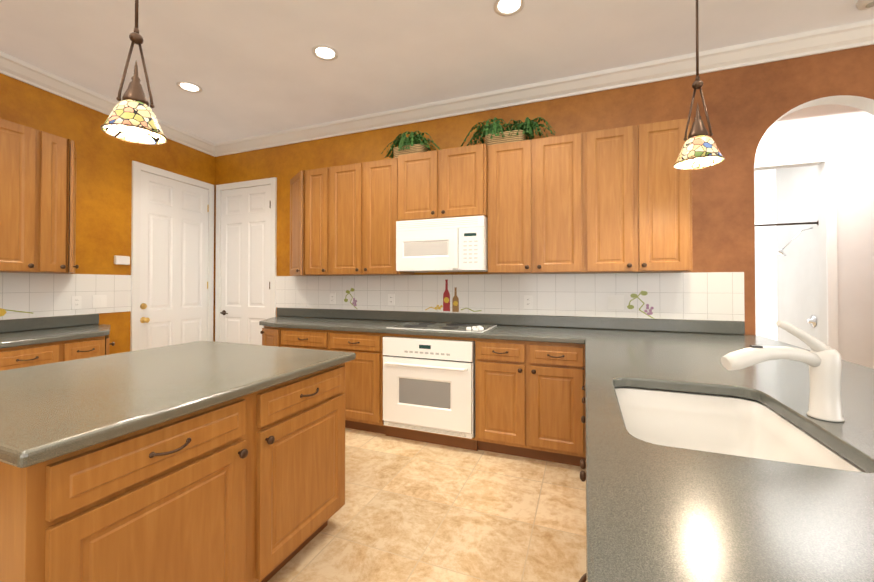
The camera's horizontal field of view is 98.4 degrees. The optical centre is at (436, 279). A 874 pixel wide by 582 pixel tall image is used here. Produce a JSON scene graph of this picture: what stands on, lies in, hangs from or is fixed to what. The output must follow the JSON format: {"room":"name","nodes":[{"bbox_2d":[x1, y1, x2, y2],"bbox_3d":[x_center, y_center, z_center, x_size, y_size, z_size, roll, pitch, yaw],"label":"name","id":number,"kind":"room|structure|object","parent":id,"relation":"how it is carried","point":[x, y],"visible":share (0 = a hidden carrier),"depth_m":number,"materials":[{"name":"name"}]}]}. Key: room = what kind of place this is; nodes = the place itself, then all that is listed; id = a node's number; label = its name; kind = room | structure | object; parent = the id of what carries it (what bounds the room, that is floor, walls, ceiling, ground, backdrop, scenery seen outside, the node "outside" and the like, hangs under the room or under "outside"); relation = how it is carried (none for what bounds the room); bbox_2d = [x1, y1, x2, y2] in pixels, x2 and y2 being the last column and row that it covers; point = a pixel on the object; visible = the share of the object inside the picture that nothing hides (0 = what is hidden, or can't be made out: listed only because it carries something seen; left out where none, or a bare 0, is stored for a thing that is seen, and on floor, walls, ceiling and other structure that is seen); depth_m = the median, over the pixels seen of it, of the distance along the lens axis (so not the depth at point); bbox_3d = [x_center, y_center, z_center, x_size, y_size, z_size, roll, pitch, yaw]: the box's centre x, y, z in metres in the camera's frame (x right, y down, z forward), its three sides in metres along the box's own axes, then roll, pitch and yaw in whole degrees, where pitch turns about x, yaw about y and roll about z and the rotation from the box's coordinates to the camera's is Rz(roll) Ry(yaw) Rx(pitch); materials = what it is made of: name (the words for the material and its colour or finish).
{"room":"kitchen","nodes":[
{"label":"kitchen","id":0,"kind":"room"},
{"bbox_2d":[0,73,214,354],"bbox_3d":[-3.963,-0.207,0.631,0.140,3.000,9.500,0,-1,15],"label":"wall","id":1,"kind":"structure","parent":0,"point":[103,193],"depth_m":3.49,"materials":[{"name":"orange paint"}]},
{"bbox_2d":[0,118,43,272],"bbox_3d":[-3.182,-0.588,2.619,0.373,1.063,0.490,0,-1,21],"label":"upper cabinet","id":2,"kind":"object","parent":1,"relation":"attached to","point":[37,201],"depth_m":2.71,"materials":[{"name":"brown wood"}]},
{"bbox_2d":[44,132,75,273],"bbox_3d":[-3.088,-0.585,2.929,0.364,1.063,0.222,0,-1,21],"label":"upper cabinet","id":3,"kind":"object","parent":1,"relation":"attached to","point":[59,154],"depth_m":2.92,"materials":[{"name":"brown wood"}]},
{"bbox_2d":[0,272,130,319],"bbox_3d":[-3.459,0.119,2.200,0.008,0.358,3.199,0,-1,15],"label":"tile backsplash","id":4,"kind":"structure","parent":1,"relation":"attached to","point":[37,295],"depth_m":3.17,"materials":[{"name":"white tile"}]},
{"bbox_2d":[0,308,32,316],"bbox_3d":[-3.304,0.185,2.753,0.060,0.209,0.549,0,-1,21],"label":"art","id":5,"kind":"object","parent":4,"relation":"attached to","point":[2,312],"visible":1,"depth_m":2.85,"materials":[{"name":"yellow"}]},
{"bbox_2d":[71,296,81,308],"bbox_3d":[-3.153,0.203,3.297,0.008,0.115,0.072,0,-1,15],"label":"outlet","id":6,"kind":"object","parent":4,"relation":"attached to","point":[76,301],"depth_m":3.29,"materials":[{"name":"white plastic"}]},
{"bbox_2d":[92,295,106,307],"bbox_3d":[-3.105,0.199,3.471,0.010,0.115,0.115,0,-1,15],"label":"outlet","id":7,"kind":"object","parent":4,"relation":"attached to","point":[97,301],"depth_m":3.47,"materials":[{"name":"white plastic"}]},
{"bbox_2d":[0,51,214,156],"bbox_3d":[-3.783,-1.641,0.867,0.090,0.125,8.020,0,-1,15],"label":"crown molding","id":8,"kind":"structure","parent":1,"relation":"attached to","point":[22,71],"depth_m":3.24,"materials":[{"name":"white wood"}]},
{"bbox_2d":[114,255,129,264],"bbox_3d":[-3.053,-0.186,3.653,0.034,0.085,0.130,0,-1,15],"label":"box","id":9,"kind":"object","parent":1,"relation":"attached to","point":[121,260],"visible":0.96,"depth_m":3.64,"materials":[{"name":"white plastic"}]},
{"bbox_2d":[130,161,213,350],"bbox_3d":[-2.885,0.076,4.201,0.172,2.512,0.963,0,-1,21],"label":"door","id":10,"kind":"structure","parent":1,"relation":"in","point":[172,262],"depth_m":4.14,"materials":[{"name":"white wood"}]},
{"bbox_2d":[268,428,585,581],"bbox_3d":[1.025,1.360,1.284,13.000,0.120,12.500,0,-1,21],"label":"floor","id":11,"kind":"structure","parent":0,"point":[413,511],"depth_m":2.05,"materials":[{"name":"tile"}]},
{"bbox_2d":[0,340,71,370],"bbox_3d":[-3.085,0.876,2.408,0.695,0.874,0.820,0,-1,21],"label":"base cabinet","id":12,"kind":"object","parent":11,"relation":"on","point":[31,355],"depth_m":2.56,"materials":[{"name":"brown wood"}]},
{"bbox_2d":[72,335,111,359],"bbox_3d":[-2.943,0.881,2.914,0.652,0.874,0.354,0,-1,21],"label":"base cabinet","id":13,"kind":"object","parent":11,"relation":"on","point":[94,346],"depth_m":2.87,"materials":[{"name":"brown wood"}]},
{"bbox_2d":[0,314,110,348],"bbox_3d":[-3.193,0.364,1.980,0.634,0.137,2.920,0,-1,15],"label":"countertop","id":14,"kind":"structure","parent":13,"relation":"on","point":[24,332],"depth_m":2.93,"materials":[{"name":"grey stone"}]},
{"bbox_2d":[0,357,355,581],"bbox_3d":[-1.211,0.867,1.641,1.156,0.874,1.250,0,-1,21],"label":"kitchen island","id":15,"kind":"object","parent":11,"relation":"on","point":[205,461],"depth_m":1.22,"materials":[{"name":"brown wood"}]},
{"bbox_2d":[0,341,355,472],"bbox_3d":[-1.226,0.410,1.652,1.183,0.039,1.310,0,-1,21],"label":"island countertop","id":16,"kind":"structure","parent":15,"relation":"on","point":[46,409],"depth_m":1.35,"materials":[{"name":"grey stone"}]},
{"bbox_2d":[260,326,275,345],"bbox_3d":[-1.648,0.892,3.924,0.619,0.874,0.617,0,-1,21],"label":"base cabinet","id":17,"kind":"object","parent":11,"relation":"on","point":[268,333],"depth_m":3.65,"materials":[{"name":"brown wood"}]},
{"bbox_2d":[259,308,800,347],"bbox_3d":[0.130,0.378,3.221,4.470,0.137,0.642,0,-1,21],"label":"countertop","id":18,"kind":"structure","parent":17,"relation":"on","point":[547,329],"depth_m":3.07,"materials":[{"name":"grey stone"}]},
{"bbox_2d":[386,322,496,332],"bbox_3d":[0.052,0.392,3.228,0.820,0.029,0.510,0,-1,21],"label":"cooktop","id":19,"kind":"object","parent":18,"relation":"in","point":[474,328],"visible":1,"depth_m":3.12,"materials":[{"name":"white"}]},
{"bbox_2d":[276,327,415,435],"bbox_3d":[-0.856,0.889,3.612,1.085,0.874,0.621,0,-1,21],"label":"base cabinet","id":20,"kind":"object","parent":11,"relation":"on","point":[363,374],"depth_m":3.22,"materials":[{"name":"brown wood"}]},
{"bbox_2d":[472,338,585,465],"bbox_3d":[0.758,0.882,2.980,0.780,0.874,0.621,0,-1,21],"label":"base cabinet","id":21,"kind":"object","parent":11,"relation":"on","point":[529,395],"depth_m":2.71,"materials":[{"name":"brown wood"}]},
{"bbox_2d":[383,336,474,438],"bbox_3d":[0.006,0.840,3.227,0.766,0.730,0.656,0,-1,21],"label":"oven","id":22,"kind":"object","parent":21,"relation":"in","point":[428,384],"visible":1,"depth_m":2.96,"materials":[{"name":"white metal"}]},
{"bbox_2d":[582,459,585,581],"bbox_3d":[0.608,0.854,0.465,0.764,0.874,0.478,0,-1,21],"label":"base cabinet","id":23,"kind":"object","parent":11,"relation":"on","point":[583,479],"depth_m":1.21,"materials":[{"name":"brown wood"}]},
{"bbox_2d":[582,385,751,422],"bbox_3d":[0.860,0.861,1.108,0.764,0.874,0.938,0,-1,21],"label":"base cabinet","id":24,"kind":"object","parent":11,"relation":"on","point":[583,399],"depth_m":1.71,"materials":[{"name":"brown wood"}]},
{"bbox_2d":[579,336,873,581],"bbox_3d":[1.053,0.404,1.075,1.189,0.039,2.670,0,-1,21],"label":"countertop","id":25,"kind":"structure","parent":24,"relation":"on","point":[657,513],"depth_m":0.68,"materials":[{"name":"grey stone"}]},
{"bbox_2d":[615,387,866,472],"bbox_3d":[0.799,0.534,1.121,0.525,0.209,0.725,0,-1,21],"label":"sink","id":26,"kind":"object","parent":25,"relation":"in","point":[736,426],"visible":0.27,"depth_m":1.38,"materials":[{"name":"white ceramic"}]},
{"bbox_2d":[721,321,844,421],"bbox_3d":[0.959,0.249,1.055,0.311,0.268,0.073,0,-1,3],"label":"faucet","id":27,"kind":"object","parent":25,"relation":"on","point":[822,360],"visible":1,"depth_m":1.03,"materials":[{"name":"white"}]},
{"bbox_2d":[0,0,873,143],"bbox_3d":[1.025,-1.760,1.318,13.000,0.120,12.500,0,-1,21],"label":"ceiling","id":28,"kind":"structure","parent":0,"point":[250,68],"depth_m":2.70,"materials":[{"name":"white paint"}]},
{"bbox_2d":[101,0,167,144],"bbox_3d":[-1.335,-1.166,1.675,0.232,1.057,0.232,0,-1,21],"label":"pendant light","id":29,"kind":"object","parent":28,"relation":"hanging from","point":[132,117],"visible":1,"depth_m":1.66,"materials":[{"name":"multicoloured glass"}]},
{"bbox_2d":[176,81,201,92],"bbox_3d":[-2.154,-1.674,3.281,0.189,0.007,0.189,0,-1,12],"label":"recessed light","id":30,"kind":"object","parent":28,"relation":"in","point":[184,85],"depth_m":3.28,"materials":[{"name":"white"}]},
{"bbox_2d":[312,45,337,60],"bbox_3d":[-0.829,-1.679,2.795,0.189,0.007,0.189,0,-1,-3],"label":"recessed light","id":31,"kind":"object","parent":28,"relation":"in","point":[323,52],"depth_m":2.79,"materials":[{"name":"white"}]},
{"bbox_2d":[494,0,524,15],"bbox_3d":[0.443,-1.684,2.314,0.189,0.007,0.189,0,-1,-3],"label":"recessed light","id":32,"kind":"object","parent":28,"relation":"in","point":[501,8],"depth_m":2.33,"materials":[{"name":"white"}]},
{"bbox_2d":[673,0,724,169],"bbox_3d":[1.427,-1.162,2.065,0.232,1.057,0.232,0,-1,21],"label":"light","id":33,"kind":"object","parent":28,"relation":"hanging from","point":[699,149],"visible":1,"depth_m":2.05,"materials":[{"name":"multicoloured glass"}]},
{"bbox_2d":[856,0,873,9],"bbox_3d":[2.614,-1.668,2.261,0.136,0.040,0.136,0,-1,21],"label":"smoke detector","id":34,"kind":"object","parent":28,"relation":"attached to","point":[864,4],"visible":0.98,"depth_m":2.27,"materials":[{"name":"white plastic"}]},
{"bbox_2d":[214,45,873,341],"bbox_3d":[2.075,-0.182,2.888,12.200,3.000,0.140,0,-1,21],"label":"wall","id":35,"kind":"structure","parent":0,"point":[747,107],"depth_m":2.84,"materials":[{"name":"orange paint"}]},
{"bbox_2d":[215,177,276,344],"bbox_3d":[-2.307,0.079,4.489,0.954,2.512,0.066,0,-1,21],"label":"pantry door","id":36,"kind":"structure","parent":35,"relation":"in","point":[246,260],"depth_m":4.51,"materials":[{"name":"white wood"}]},
{"bbox_2d":[290,170,301,275],"bbox_3d":[-1.489,-0.573,3.980,0.369,1.051,0.254,0,-1,21],"label":"upper cabinet","id":37,"kind":"object","parent":35,"relation":"attached to","point":[296,182],"depth_m":3.95,"materials":[{"name":"brown wood"}]},
{"bbox_2d":[302,167,329,275],"bbox_3d":[-1.142,-0.574,3.898,0.305,1.063,0.328,0,-1,21],"label":"upper cabinet","id":38,"kind":"object","parent":35,"relation":"attached to","point":[315,182],"depth_m":3.75,"materials":[{"name":"brown wood"}]},
{"bbox_2d":[330,158,413,275],"bbox_3d":[-0.641,-0.576,3.702,0.770,1.063,0.328,0,-1,21],"label":"upper cabinet","id":39,"kind":"object","parent":35,"relation":"attached to","point":[362,224],"depth_m":3.56,"materials":[{"name":"brown wood"}]},
{"bbox_2d":[394,144,489,221],"bbox_3d":[0.085,-0.816,3.394,0.810,0.590,0.378,0,-1,21],"label":"upper cabinet","id":40,"kind":"object","parent":35,"relation":"attached to","point":[451,182],"depth_m":3.20,"materials":[{"name":"brown wood"}]},
{"bbox_2d":[381,130,441,158],"bbox_3d":[-0.235,-1.240,3.480,0.584,0.255,0.372,0,-1,21],"label":"fern plant","id":41,"kind":"object","parent":40,"relation":"on","point":[412,143],"visible":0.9,"depth_m":3.42,"materials":[{"name":"green plant"}]},
{"bbox_2d":[396,215,487,271],"bbox_3d":[0.075,-0.294,3.362,0.794,0.442,0.433,0,-1,21],"label":"microwave","id":42,"kind":"object","parent":40,"relation":"attached to","point":[456,244],"visible":1,"depth_m":3.17,"materials":[{"name":"white plastic"}]},
{"bbox_2d":[276,272,744,320],"bbox_3d":[0.190,0.133,3.542,4.390,0.358,0.008,0,-1,21],"label":"tile backsplash","id":43,"kind":"structure","parent":35,"relation":"attached to","point":[717,296],"depth_m":3.27,"materials":[{"name":"white tile"}]},
{"bbox_2d":[330,293,335,303],"bbox_3d":[-1.121,0.205,4.045,0.072,0.115,0.008,0,-1,21],"label":"outlet","id":44,"kind":"object","parent":43,"relation":"attached to","point":[332,295],"depth_m":4.04,"materials":[{"name":"white plastic"}]},
{"bbox_2d":[344,288,356,308],"bbox_3d":[-0.907,0.200,3.965,0.168,0.225,0.002,0,-1,21],"label":"art","id":45,"kind":"object","parent":43,"relation":"attached to","point":[354,301],"depth_m":3.96,"materials":[{"name":"multicoloured"}]},
{"bbox_2d":[388,294,394,304],"bbox_3d":[-0.460,0.203,3.787,0.072,0.115,0.008,0,-1,21],"label":"outlet","id":46,"kind":"object","parent":43,"relation":"attached to","point":[391,297],"depth_m":3.78,"materials":[{"name":"white plastic"}]},
{"bbox_2d":[425,280,449,310],"bbox_3d":[0.004,0.151,3.609,0.257,0.300,0.002,0,-1,21],"label":"art","id":47,"kind":"object","parent":43,"relation":"attached to","point":[446,302],"depth_m":3.58,"materials":[{"name":"red"}]},
{"bbox_2d":[452,287,458,311],"bbox_3d":[0.175,0.190,3.542,0.064,0.230,0.002,0,-1,21],"label":"art","id":48,"kind":"object","parent":43,"relation":"attached to","point":[455,302],"depth_m":3.54,"materials":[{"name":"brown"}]},
{"bbox_2d":[524,295,531,308],"bbox_3d":[0.798,0.197,3.295,0.072,0.115,0.008,0,-1,21],"label":"outlet","id":49,"kind":"object","parent":43,"relation":"attached to","point":[527,299],"depth_m":3.29,"materials":[{"name":"white plastic"}]},
{"bbox_2d":[627,291,654,318],"bbox_3d":[1.611,0.199,2.979,0.195,0.226,0.002,0,-1,21],"label":"art","id":50,"kind":"object","parent":43,"relation":"attached to","point":[634,296],"depth_m":2.98,"materials":[{"name":"multicoloured"}]},
{"bbox_2d":[487,132,585,273],"bbox_3d":[0.821,-0.583,3.130,0.750,1.063,0.328,0,-1,21],"label":"upper cabinet","id":51,"kind":"object","parent":35,"relation":"attached to","point":[536,224],"depth_m":2.96,"materials":[{"name":"brown wood"}]},
{"bbox_2d":[461,117,554,146],"bbox_3d":[0.582,-1.243,3.174,0.805,0.254,0.355,0,-1,21],"label":"fern plant","id":52,"kind":"object","parent":51,"relation":"on","point":[494,133],"visible":0.92,"depth_m":3.12,"materials":[{"name":"green plant"}]},
{"bbox_2d":[214,19,873,156],"bbox_3d":[2.354,-1.621,2.670,11.110,0.125,0.090,0,-1,21],"label":"crown molding","id":53,"kind":"structure","parent":35,"relation":"attached to","point":[834,38],"depth_m":3.08,"materials":[{"name":"white wood"}]},
{"bbox_2d":[586,118,692,272],"bbox_3d":[1.493,-0.586,2.867,0.694,1.063,0.328,0,-1,21],"label":"upper cabinet","id":54,"kind":"object","parent":35,"relation":"attached to","point":[615,200],"depth_m":2.72,"materials":[{"name":"brown wood"}]},
{"bbox_2d":[755,169,774,339],"bbox_3d":[4.322,-0.150,5.885,2.600,3.000,0.100,0,-1,21],"label":"wall","id":55,"kind":"structure","parent":0,"point":[764,179],"depth_m":5.61,"materials":[{"name":"white paint"}]},
{"bbox_2d":[775,165,819,349],"bbox_3d":[4.765,-0.162,4.793,0.100,3.000,1.590,0,-1,21],"label":"wall","id":56,"kind":"structure","parent":0,"point":[787,288],"depth_m":5.02,"materials":[{"name":"white paint"}]},
{"bbox_2d":[755,220,818,226],"bbox_3d":[3.697,-0.680,4.900,1.958,0.062,0.062,0,-1,21],"label":"rod","id":57,"kind":"object","parent":56,"relation":"attached to","point":[817,222],"visible":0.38,"depth_m":4.64,"materials":[{"name":"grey metal"}]},
{"bbox_2d":[773,227,816,326],"bbox_3d":[4.486,-0.028,4.745,0.387,1.243,0.150,0,-1,21],"label":"shower head","id":58,"kind":"object","parent":56,"relation":"attached to","point":[812,320],"visible":1,"depth_m":4.71},
{"bbox_2d":[755,104,873,368],"bbox_3d":[3.993,-0.175,3.533,3.100,3.000,0.120,0,-1,21],"label":"wall","id":59,"kind":"structure","parent":0,"point":[844,133],"depth_m":3.52,"materials":[{"name":"white paint"}]},
{"bbox_2d":[755,153,837,350],"bbox_3d":[3.296,0.067,3.727,1.000,2.520,0.019,0,-1,21],"label":"door frame","id":60,"kind":"structure","parent":59,"relation":"attached to","point":[829,159],"depth_m":3.56,"materials":[{"name":"white wood"}]}
]}

